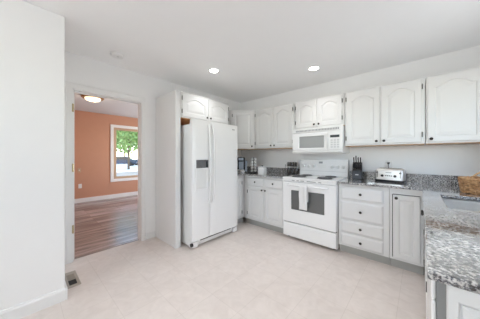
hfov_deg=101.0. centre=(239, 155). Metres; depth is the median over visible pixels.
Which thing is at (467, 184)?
wicker basket
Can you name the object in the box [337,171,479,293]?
countertop
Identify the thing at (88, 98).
flush ceiling light
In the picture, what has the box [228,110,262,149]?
upper cabinet
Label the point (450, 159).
wall
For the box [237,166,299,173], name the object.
backsplash
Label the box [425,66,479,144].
upper cabinet
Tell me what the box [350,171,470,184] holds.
backsplash
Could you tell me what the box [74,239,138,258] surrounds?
trim
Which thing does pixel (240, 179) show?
base cabinet
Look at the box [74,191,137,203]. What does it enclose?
baseboard
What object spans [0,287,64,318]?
baseboard
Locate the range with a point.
(319, 224)
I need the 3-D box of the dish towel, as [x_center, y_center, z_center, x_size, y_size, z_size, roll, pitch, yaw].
[0.882,0.575,2.749,0.119,0.341,0.046,0,0,42]
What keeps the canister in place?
on the countertop at (272, 172)
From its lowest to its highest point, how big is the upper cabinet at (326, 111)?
0.452 m
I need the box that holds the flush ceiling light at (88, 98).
[81,94,103,101]
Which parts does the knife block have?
panel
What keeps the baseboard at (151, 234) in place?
attached to the wall at (82, 70)
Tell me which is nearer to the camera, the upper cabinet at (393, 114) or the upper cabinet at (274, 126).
the upper cabinet at (393, 114)
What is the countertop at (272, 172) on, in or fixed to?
on the base cabinet at (240, 179)
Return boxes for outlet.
[385,160,391,167]
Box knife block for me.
[352,162,361,179]
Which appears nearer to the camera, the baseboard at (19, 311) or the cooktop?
the baseboard at (19, 311)
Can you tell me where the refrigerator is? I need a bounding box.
[180,119,236,248]
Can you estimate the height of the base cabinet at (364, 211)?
0.887 m
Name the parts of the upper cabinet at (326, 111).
door, door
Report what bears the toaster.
on the countertop at (452, 236)
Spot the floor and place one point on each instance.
(252, 271)
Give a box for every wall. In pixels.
[0,0,64,310]
[65,51,240,239]
[74,110,137,198]
[241,45,479,255]
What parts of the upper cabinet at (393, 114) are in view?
door, panel, door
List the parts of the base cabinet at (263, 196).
drawer, door, drawer, door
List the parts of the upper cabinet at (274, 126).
door, door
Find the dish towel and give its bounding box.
[299,185,307,210]
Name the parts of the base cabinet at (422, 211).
door, door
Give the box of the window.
[110,124,137,181]
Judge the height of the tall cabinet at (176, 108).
2.124 m
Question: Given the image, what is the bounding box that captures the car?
[116,157,137,165]
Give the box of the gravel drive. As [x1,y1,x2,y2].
[116,159,137,171]
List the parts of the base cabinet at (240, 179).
door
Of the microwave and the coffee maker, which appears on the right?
the microwave
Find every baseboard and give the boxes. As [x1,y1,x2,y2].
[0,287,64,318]
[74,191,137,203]
[146,231,155,239]
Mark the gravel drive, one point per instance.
(119, 167)
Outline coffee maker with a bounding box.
[237,156,246,172]
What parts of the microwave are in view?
door, trim, handle, control panel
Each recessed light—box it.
[208,68,219,72]
[308,66,319,70]
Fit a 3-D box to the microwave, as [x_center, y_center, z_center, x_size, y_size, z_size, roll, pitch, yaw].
[1.248,-0.231,3.090,0.744,0.387,0.420,0,0,42]
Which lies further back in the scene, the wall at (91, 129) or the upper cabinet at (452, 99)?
the wall at (91, 129)
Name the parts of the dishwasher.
door, control panel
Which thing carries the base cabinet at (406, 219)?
on the floor
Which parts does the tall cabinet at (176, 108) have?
panel, panel, door, moulding, door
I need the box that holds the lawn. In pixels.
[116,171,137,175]
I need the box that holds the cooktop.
[283,174,348,181]
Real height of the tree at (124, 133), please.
11.381 m
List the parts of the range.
handle, drawer pull, oven door, drawer, clock panel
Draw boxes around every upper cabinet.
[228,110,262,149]
[255,103,294,148]
[295,93,344,129]
[345,77,424,146]
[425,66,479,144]
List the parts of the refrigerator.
freezer door, dispenser frame, dispenser panel, handle, handle, door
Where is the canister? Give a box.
[258,165,266,174]
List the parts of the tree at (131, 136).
crown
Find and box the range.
[283,159,348,249]
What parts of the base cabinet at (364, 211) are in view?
drawer, drawer, drawer, drawer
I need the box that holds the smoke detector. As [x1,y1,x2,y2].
[110,51,123,58]
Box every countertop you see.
[237,166,299,178]
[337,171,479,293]
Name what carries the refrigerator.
on the floor
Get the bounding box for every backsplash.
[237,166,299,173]
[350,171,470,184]
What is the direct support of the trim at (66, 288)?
attached to the wall at (32, 37)
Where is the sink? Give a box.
[443,198,479,211]
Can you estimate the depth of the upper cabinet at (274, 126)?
3.51 m
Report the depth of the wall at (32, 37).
1.56 m
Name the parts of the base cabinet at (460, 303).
raised panel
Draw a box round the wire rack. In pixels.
[285,164,298,173]
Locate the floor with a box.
[21,195,425,318]
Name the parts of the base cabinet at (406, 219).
door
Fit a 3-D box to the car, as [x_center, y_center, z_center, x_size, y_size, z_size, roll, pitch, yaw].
[-17.705,0.788,29.574,4.220,1.400,1.760,0,0,-18]
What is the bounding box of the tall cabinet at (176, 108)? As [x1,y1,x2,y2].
[156,90,228,248]
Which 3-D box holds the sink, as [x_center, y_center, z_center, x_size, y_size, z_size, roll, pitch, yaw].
[1.647,0.452,1.325,0.445,0.191,0.640,0,0,42]
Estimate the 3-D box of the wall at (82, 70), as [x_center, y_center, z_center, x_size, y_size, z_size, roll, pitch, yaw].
[-1.061,0.018,3.391,0.120,2.440,3.092,0,0,42]
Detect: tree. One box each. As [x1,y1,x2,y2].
[116,130,137,168]
[116,133,137,156]
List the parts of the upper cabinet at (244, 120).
door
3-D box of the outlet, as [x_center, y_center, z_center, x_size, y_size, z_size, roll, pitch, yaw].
[2.011,0.118,2.679,0.072,0.116,0.008,0,0,42]
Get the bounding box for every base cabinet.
[237,175,243,223]
[244,175,283,232]
[339,184,389,264]
[390,188,423,274]
[421,210,426,318]
[446,284,479,318]
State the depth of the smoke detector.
2.30 m
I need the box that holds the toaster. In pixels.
[375,168,406,182]
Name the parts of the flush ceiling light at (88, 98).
lamp shade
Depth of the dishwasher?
0.67 m
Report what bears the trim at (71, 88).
attached to the wall at (82, 70)
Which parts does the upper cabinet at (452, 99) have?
panel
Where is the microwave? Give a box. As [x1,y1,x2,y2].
[292,125,349,153]
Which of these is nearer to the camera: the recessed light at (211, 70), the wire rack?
the recessed light at (211, 70)
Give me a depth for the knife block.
2.75 m
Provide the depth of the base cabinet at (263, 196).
3.33 m
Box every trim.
[65,81,145,264]
[65,282,67,299]
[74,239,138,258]
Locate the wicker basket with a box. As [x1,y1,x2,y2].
[457,172,479,194]
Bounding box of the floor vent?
[65,270,80,288]
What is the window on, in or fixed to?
in the wall at (91, 129)
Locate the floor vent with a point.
(71, 278)
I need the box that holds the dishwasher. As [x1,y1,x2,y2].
[427,277,445,318]
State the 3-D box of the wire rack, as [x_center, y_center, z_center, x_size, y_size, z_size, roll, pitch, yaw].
[0.924,0.236,3.518,0.216,0.175,0.108,0,0,42]
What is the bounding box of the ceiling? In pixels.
[22,0,479,117]
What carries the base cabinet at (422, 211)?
on the floor
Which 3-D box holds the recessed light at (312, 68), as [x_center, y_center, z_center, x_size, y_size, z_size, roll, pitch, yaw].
[1.011,-1.198,2.710,0.160,0.006,0.160,0,0,42]
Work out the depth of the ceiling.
2.03 m

